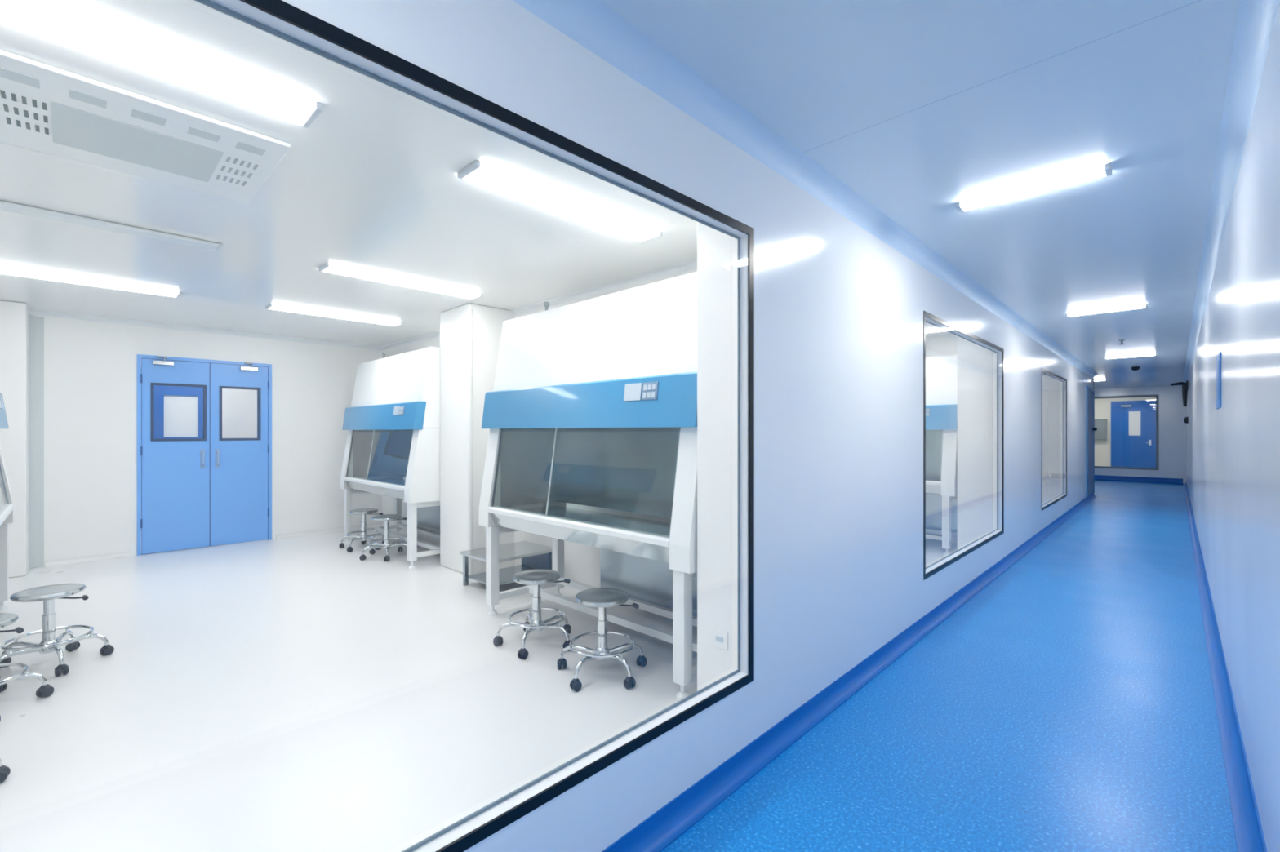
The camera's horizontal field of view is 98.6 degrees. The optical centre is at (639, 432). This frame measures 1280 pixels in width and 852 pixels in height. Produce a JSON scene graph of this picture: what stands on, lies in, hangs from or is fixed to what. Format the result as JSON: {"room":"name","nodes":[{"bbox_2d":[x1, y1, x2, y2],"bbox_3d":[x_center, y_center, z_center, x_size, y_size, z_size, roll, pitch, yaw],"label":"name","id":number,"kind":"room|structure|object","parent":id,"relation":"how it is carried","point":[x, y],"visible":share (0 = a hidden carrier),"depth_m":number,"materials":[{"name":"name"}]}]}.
{"room":"laboratory corridor","nodes":[
{"label":"laboratory corridor","id":0,"kind":"room"},
{"bbox_2d":[0,300,29,577],"bbox_3d":[-6.254,0.070,5.029,0.419,2.576,0.889,0,0,44],"label":"wall column","id":1,"kind":"structure","parent":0,"point":[14,316],"depth_m":5.16,"materials":[{"name":"white paint"}]},
{"bbox_2d":[31,315,382,567],"bbox_3d":[-2.010,0.070,9.731,0.050,2.580,13.550,0,0,44],"label":"wall","id":2,"kind":"structure","parent":0,"point":[91,367],"depth_m":6.03,"materials":[{"name":"white paint"}]},
{"bbox_2d":[28,314,44,569],"bbox_3d":[-6.023,0.099,5.495,0.101,2.517,0.100,0,0,44],"label":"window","id":3,"kind":"structure","parent":2,"relation":"attached to","point":[36,324],"depth_m":5.51,"materials":[{"name":"grey"}]},
{"bbox_2d":[44,551,130,567],"bbox_3d":[-5.780,1.330,5.785,0.046,0.060,0.635,0,0,44],"label":"baseboard","id":4,"kind":"structure","parent":2,"relation":"attached to","point":[61,562],"depth_m":5.78,"materials":[{"name":"white"}]},
{"bbox_2d":[137,354,271,555],"bbox_3d":[-5.095,0.253,6.510,0.119,2.215,1.260,0,0,44],"label":"door","id":5,"kind":"structure","parent":2,"relation":"in","point":[212,490],"depth_m":6.48,"materials":[{"name":"blue metal"}]},
{"bbox_2d":[28,309,382,351],"bbox_3d":[-5.198,-1.195,6.380,0.050,0.050,4.300,0,0,44],"label":"trim","id":6,"kind":"structure","parent":2,"relation":"attached to","point":[32,312],"depth_m":6.38,"materials":[{"name":"white"}]},
{"bbox_2d":[275,522,382,539],"bbox_3d":[-4.156,1.330,7.455,0.046,0.060,1.305,0,0,44],"label":"baseboard","id":7,"kind":"structure","parent":2,"relation":"attached to","point":[306,533],"depth_m":7.34,"materials":[{"name":"white"}]},
{"bbox_2d":[222,388,257,438],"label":"window","id":8,"kind":"structure","parent":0,"point":[239,406],"depth_m":8.37,"materials":[{"name":"white"}]},
{"bbox_2d":[154,385,203,439],"bbox_3d":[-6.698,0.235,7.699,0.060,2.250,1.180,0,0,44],"label":"window","id":9,"kind":"structure","parent":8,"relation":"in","point":[178,411],"depth_m":7.84,"materials":[{"name":"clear glass"}]},
{"bbox_2d":[440,303,514,574],"bbox_3d":[-1.652,0.070,5.581,0.600,2.576,0.499,0,0,44],"label":"wall column","id":10,"kind":"structure","parent":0,"point":[487,322],"depth_m":5.35,"materials":[{"name":"white paint"}]},
{"bbox_2d":[466,308,472,575],"bbox_3d":[-1.613,0.098,5.212,0.052,2.516,0.051,0,0,44],"label":"trim","id":11,"kind":"structure","parent":10,"relation":"attached to","point":[469,312],"depth_m":5.19,"materials":[{"name":"white"}]},
{"bbox_2d":[382,268,697,587],"bbox_3d":[-1.210,0.070,5.570,6.899,2.580,0.100,0,0,44],"label":"wall partition","id":12,"kind":"structure","parent":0,"point":[582,562],"depth_m":4.90,"materials":[{"name":"white"}]},
{"bbox_2d":[380,258,697,351],"bbox_3d":[-1.262,-1.195,5.516,6.900,0.050,0.050,0,0,44],"label":"trim","id":13,"kind":"structure","parent":12,"relation":"attached to","point":[692,264],"depth_m":4.66,"materials":[{"name":"white"}]},
{"bbox_2d":[0,480,1237,851],"bbox_3d":[2.448,1.410,8.255,8.500,0.100,25.250,0,0,44],"label":"floor","id":14,"kind":"structure","parent":0,"point":[302,694],"depth_m":2.67,"materials":[{"name":"white"}]},
{"bbox_2d":[0,758,10,783],"bbox_3d":[-2.680,1.138,2.014,0.510,0.442,0.517,0,0,-29],"label":"stool","id":15,"kind":"object","parent":14,"relation":"on","point":[5,771],"visible":1,"depth_m":2.13,"materials":[{"name":"silver metal"}]},
{"bbox_2d":[0,393,13,611],"bbox_3d":[-4.426,0.177,3.352,2.054,2.365,0.724,0,0,44],"label":"tall cabinet","id":16,"kind":"object","parent":14,"relation":"on","point":[6,503],"visible":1,"depth_m":4.19,"materials":[{"name":"white metal"}]},
{"bbox_2d":[0,613,53,720],"bbox_3d":[-3.206,1.138,2.654,0.510,0.442,0.517,0,0,31],"label":"stool","id":17,"kind":"object","parent":14,"relation":"on","point":[46,690],"visible":1,"depth_m":2.78,"materials":[{"name":"silver metal"}]},
{"bbox_2d":[0,583,114,676],"bbox_3d":[-3.422,1.138,3.204,0.510,0.442,0.517,0,0,37],"label":"stool","id":18,"kind":"object","parent":14,"relation":"on","point":[50,643],"visible":0.98,"depth_m":3.19,"materials":[{"name":"silver metal"}]},
{"bbox_2d":[338,508,383,551],"bbox_3d":[-3.235,1.138,6.483,0.510,0.442,0.517,0,0,33],"label":"stool","id":19,"kind":"object","parent":14,"relation":"on","point":[363,537],"visible":0.78,"depth_m":6.45,"materials":[{"name":"silver metal"}]},
{"bbox_2d":[359,514,407,561],"bbox_3d":[-2.751,1.138,6.018,0.510,0.442,0.517,0,0,-2],"label":"stool","id":20,"kind":"object","parent":14,"relation":"on","point":[386,545],"visible":0.87,"depth_m":5.98,"materials":[{"name":"silver metal"}]},
{"bbox_2d":[340,346,439,568],"bbox_3d":[-2.735,0.177,6.367,2.054,2.365,0.724,0,0,44],"label":"tall cabinet","id":21,"kind":"object","parent":14,"relation":"on","point":[392,422],"visible":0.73,"depth_m":6.10,"materials":[{"name":"white metal"}]},
{"bbox_2d":[460,541,551,586],"bbox_3d":[-1.172,1.210,4.948,0.520,0.300,0.680,0,0,44],"label":"bench","id":22,"kind":"object","parent":14,"relation":"on","point":[534,556],"visible":0.54,"depth_m":4.94,"materials":[{"name":"grey metal"}]},
{"bbox_2d":[466,564,536,585],"bbox_3d":[-1.172,1.282,4.948,0.440,0.015,0.600,0,0,44],"label":"shelf","id":23,"kind":"object","parent":22,"relation":"attached to","point":[506,575],"depth_m":4.91,"materials":[{"name":"silver metal"}]},
{"bbox_2d":[493,568,571,659],"bbox_3d":[-0.648,1.138,3.549,0.510,0.442,0.517,0,0,33],"label":"stool","id":24,"kind":"object","parent":14,"relation":"on","point":[536,577],"visible":0.95,"depth_m":3.52,"materials":[{"name":"silver metal"}]},
{"bbox_2d":[478,271,697,699],"bbox_3d":[-0.233,0.177,3.683,2.054,2.365,0.724,0,0,44],"label":"tall cabinet","id":25,"kind":"object","parent":14,"relation":"on","point":[593,402],"visible":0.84,"depth_m":3.64,"materials":[{"name":"white metal"}]},
{"bbox_2d":[556,587,647,691],"bbox_3d":[-0.197,1.138,3.103,0.517,0.442,0.510,0,0,-35],"label":"stool","id":26,"kind":"object","parent":14,"relation":"on","point":[602,598],"visible":1,"depth_m":3.08,"materials":[{"name":"silver metal"}]},
{"bbox_2d":[925,355,957,555],"bbox_3d":[2.939,0.177,6.945,2.054,2.365,0.724,0,0,44],"label":"tall cabinet","id":27,"kind":"object","parent":14,"relation":"on","point":[941,372],"visible":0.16,"depth_m":6.18,"materials":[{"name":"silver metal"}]},
{"bbox_2d":[0,0,1239,389],"bbox_3d":[2.448,-1.270,8.255,8.500,0.100,25.250,0,0,44],"label":"ceiling","id":28,"kind":"structure","parent":0,"point":[922,108],"depth_m":2.63,"materials":[{"name":"white paint"}]},
{"bbox_2d":[0,266,181,297],"bbox_3d":[-4.481,-1.206,4.400,0.174,0.026,1.248,0,0,44],"label":"recessed light","id":29,"kind":"object","parent":28,"relation":"in","point":[8,271],"visible":1,"depth_m":4.41,"materials":[{"name":"white plastic"}]},
{"bbox_2d":[0,200,222,252],"bbox_3d":[-3.198,-1.206,3.138,0.124,0.026,1.308,0,0,44],"label":"ceiling track","id":30,"kind":"object","parent":28,"relation":"in","point":[4,206],"visible":1,"depth_m":3.20,"materials":[{"name":"white metal"}]},
{"bbox_2d":[0,49,290,203],"bbox_3d":[-2.076,-1.208,2.298,0.820,0.021,0.880,0,0,44],"label":"ceiling vent","id":31,"kind":"object","parent":28,"relation":"in","point":[45,108],"visible":1,"depth_m":2.22,"materials":[{"name":"white metal"}]},
{"bbox_2d":[0,0,322,128],"bbox_3d":[-1.678,-1.206,1.660,0.174,0.026,1.248,0,0,44],"label":"recessed light","id":32,"kind":"object","parent":28,"relation":"in","point":[43,17],"visible":1,"depth_m":1.76,"materials":[{"name":"white plastic"}]},
{"bbox_2d":[265,303,402,326],"bbox_3d":[-3.135,-1.206,5.727,0.174,0.026,1.248,0,0,44],"label":"recessed light","id":33,"kind":"object","parent":28,"relation":"in","point":[275,307],"visible":1,"depth_m":5.64,"materials":[{"name":"white plastic"}]},
{"bbox_2d":[318,262,482,300],"bbox_3d":[-1.887,-1.206,4.471,0.174,0.026,1.248,0,0,44],"label":"recessed light","id":34,"kind":"object","parent":28,"relation":"in","point":[326,267],"visible":1,"depth_m":4.38,"materials":[{"name":"white plastic"}]},
{"bbox_2d":[457,160,662,243],"bbox_3d":[-0.360,-1.206,2.972,0.174,0.026,1.248,0,0,44],"label":"recessed light","id":35,"kind":"object","parent":28,"relation":"in","point":[478,173],"visible":1,"depth_m":2.85,"materials":[{"name":"white plastic"}]},
{"bbox_2d":[955,163,1111,213],"bbox_3d":[1.938,-1.206,2.746,0.628,0.026,0.094,0,0,44],"label":"recessed light","id":36,"kind":"object","parent":28,"relation":"in","point":[1106,170],"visible":1,"depth_m":2.71,"materials":[{"name":"white plastic"}]},
{"bbox_2d":[1065,303,1148,317],"bbox_3d":[4.626,-1.206,5.474,0.628,0.026,0.094,0,0,44],"label":"recessed light","id":37,"kind":"object","parent":28,"relation":"in","point":[1146,305],"visible":1,"depth_m":5.45,"materials":[{"name":"white plastic"}]},
{"bbox_2d":[1104,353,1156,359],"bbox_3d":[7.819,-1.206,8.786,0.628,0.026,0.094,0,0,44],"label":"recessed light","id":38,"kind":"object","parent":28,"relation":"in","point":[1153,354],"visible":1,"depth_m":8.76,"materials":[{"name":"white plastic"}]},
{"bbox_2d":[1130,366,1139,370],"bbox_3d":[9.303,-1.187,10.341,0.130,0.064,0.129,0,0,44],"label":"smoke detector","id":39,"kind":"object","parent":28,"relation":"attached to","point":[1136,368],"visible":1,"depth_m":10.31,"materials":[{"name":"black plastic"}]},
{"bbox_2d":[281,0,1093,851],"bbox_3d":[2.607,0.070,4.509,0.050,2.580,20.100,0,0,44],"label":"wall","id":40,"kind":"structure","parent":0,"point":[838,310],"depth_m":2.50,"materials":[{"name":"white"}]},
{"bbox_2d":[194,0,754,851],"bbox_3d":[-0.423,0.092,1.393,0.055,1.865,2.508,0,0,44],"label":"window","id":41,"kind":"structure","parent":40,"relation":"in","point":[285,21],"depth_m":1.60,"materials":[{"name":"black"}]},
{"bbox_2d":[512,0,1098,377],"bbox_3d":[2.655,-1.177,4.462,0.085,0.085,20.100,0,0,44],"label":"trim","id":42,"kind":"structure","parent":40,"relation":"attached to","point":[593,24],"depth_m":2.12,"materials":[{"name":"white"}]},
{"bbox_2d":[601,492,1096,851],"bbox_3d":[2.645,1.317,4.472,0.056,0.085,20.100,0,0,44],"label":"baseboard","id":43,"kind":"structure","parent":40,"relation":"attached to","point":[660,830],"depth_m":2.43,"materials":[{"name":"blue plastic"}]},
{"bbox_2d":[923,311,1004,580],"bbox_3d":[2.806,0.092,4.713,0.055,1.865,2.470,0,0,44],"label":"window","id":44,"kind":"structure","parent":40,"relation":"in","point":[936,566],"depth_m":4.84,"materials":[{"name":"black"}]},
{"bbox_2d":[1041,367,1066,511],"bbox_3d":[6.016,0.092,8.015,0.055,1.865,2.320,0,0,44],"label":"window","id":45,"kind":"structure","parent":40,"relation":"in","point":[1063,382],"depth_m":8.45,"materials":[{"name":"black"}]},
{"bbox_2d":[1085,386,1097,497],"bbox_3d":[9.179,0.188,11.174,0.082,2.175,1.300,0,0,44],"label":"door","id":46,"kind":"structure","parent":40,"relation":"in","point":[1090,393],"depth_m":11.15,"materials":[{"name":"blue metal"}]},
{"bbox_2d":[697,222,737,691],"bbox_3d":[0.755,0.070,2.934,0.404,2.576,0.939,0,0,44],"label":"wall","id":47,"kind":"structure","parent":0,"point":[717,251],"depth_m":2.65,"materials":[{"name":"white paint"}]},
{"bbox_2d":[712,627,728,650],"bbox_3d":[0.383,0.990,2.631,0.086,0.086,0.013,0,0,44],"label":"wall outlet","id":48,"kind":"object","parent":47,"relation":"attached to","point":[720,637],"visible":1,"depth_m":2.63,"materials":[{"name":"white plastic"}]},
{"bbox_2d":[715,635,723,642],"bbox_3d":[0.380,0.989,2.628,0.040,0.022,0.004,0,0,44],"label":"socket","id":49,"kind":"object","parent":48,"relation":"attached to","point":[718,638],"depth_m":2.63,"materials":[{"name":"white plastic"}]},
{"bbox_2d":[925,334,957,537],"bbox_3d":[1.962,0.070,8.832,6.899,2.580,0.100,0,0,44],"label":"wall partition","id":50,"kind":"structure","parent":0,"point":[940,345],"depth_m":6.97,"materials":[{"name":"white paint"}]},
{"bbox_2d":[957,336,996,550],"bbox_3d":[3.927,0.070,6.196,0.404,2.576,0.939,0,0,44],"label":"wall","id":51,"kind":"structure","parent":0,"point":[976,364],"depth_m":5.88,"materials":[{"name":"white paint"}]},
{"bbox_2d":[1042,373,1059,504],"bbox_3d":[7.099,0.070,9.457,0.404,2.576,0.939,0,0,44],"label":"wall","id":52,"kind":"structure","parent":0,"point":[1051,386],"depth_m":9.10,"materials":[{"name":"white paint"}]},
{"bbox_2d":[1094,396,1155,466],"bbox_3d":[13.838,0.070,16.812,5.600,2.580,2.800,0,0,44],"label":"wall","id":53,"kind":"structure","parent":0,"point":[1102,406],"depth_m":17.60,"materials":[{"name":"white paint"}]},
{"bbox_2d":[1094,418,1106,439],"bbox_3d":[14.757,-0.080,17.642,0.300,0.680,0.127,0,0,44],"label":"wall box","id":54,"kind":"object","parent":53,"relation":"attached to","point":[1100,433],"visible":0.88,"depth_m":17.59,"materials":[{"name":"grey paint"}]},
{"bbox_2d":[1111,400,1155,467],"bbox_3d":[15.331,0.195,17.099,1.080,2.330,0.104,0,0,44],"label":"door","id":55,"kind":"structure","parent":53,"relation":"in","point":[1133,423],"depth_m":17.11,"materials":[{"name":"blue metal"}]},
{"bbox_2d":[1094,385,1186,484],"bbox_3d":[12.254,0.070,16.330,5.800,2.580,0.100,0,0,44],"label":"wall","id":56,"kind":"structure","parent":0,"point":[1172,413],"depth_m":14.59,"materials":[{"name":"white paint"}]},
{"bbox_2d":[1094,394,1159,470],"bbox_3d":[12.838,0.010,15.726,2.880,2.020,0.070,0,0,44],"label":"window","id":57,"kind":"structure","parent":56,"relation":"in","point":[1157,468],"depth_m":14.76,"materials":[{"name":"grey paint"}]},
{"bbox_2d":[1094,475,1182,484],"bbox_3d":[12.142,1.290,16.330,5.640,0.140,0.056,0,0,44],"label":"baseboard","id":58,"kind":"structure","parent":56,"relation":"attached to","point":[1101,477],"depth_m":14.96,"materials":[{"name":"blue"}]},
{"bbox_2d":[1186,3,1279,851],"bbox_3d":[5.478,0.070,5.274,0.100,2.580,25.200,0,0,44],"label":"wall","id":59,"kind":"structure","parent":0,"point":[1233,450],"depth_m":2.13,"materials":[{"name":"white"}]},
{"bbox_2d":[1170,381,1188,406],"bbox_3d":[11.894,-0.840,12.147,0.282,0.560,0.100,0,0,44],"label":"wall bracket","id":60,"kind":"object","parent":59,"relation":"attached to","point":[1184,385],"visible":1,"depth_m":12.06,"materials":[{"name":"black metal"}]},
{"bbox_2d":[1183,417,1188,423],"bbox_3d":[11.970,-0.260,12.073,0.070,0.150,0.150,0,0,44],"label":"wall fitting","id":61,"kind":"object","parent":59,"relation":"attached to","point":[1186,419],"visible":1,"depth_m":12.03,"materials":[{"name":"black plastic"}]},
{"bbox_2d":[1216,351,1221,409],"bbox_3d":[3.667,-0.320,3.492,0.010,0.340,0.400,0,0,44],"label":"wall sign","id":62,"kind":"object","parent":59,"relation":"attached to","point":[1219,356],"visible":1,"depth_m":3.38,"materials":[{"name":"blue plastic"}]},
{"bbox_2d":[1182,482,1266,851],"bbox_3d":[5.401,1.317,5.307,0.056,0.085,25.140,0,0,44],"label":"baseboard","id":63,"kind":"structure","parent":59,"relation":"attached to","point":[1249,835],"depth_m":2.45,"materials":[{"name":"blue"}]},
{"bbox_2d":[1182,0,1279,382],"bbox_3d":[5.417,-1.185,5.333,0.070,0.070,25.200,0,0,44],"label":"trim","id":64,"kind":"structure","parent":59,"relation":"attached to","point":[1255,19],"depth_m":2.15,"materials":[{"name":"blue"}]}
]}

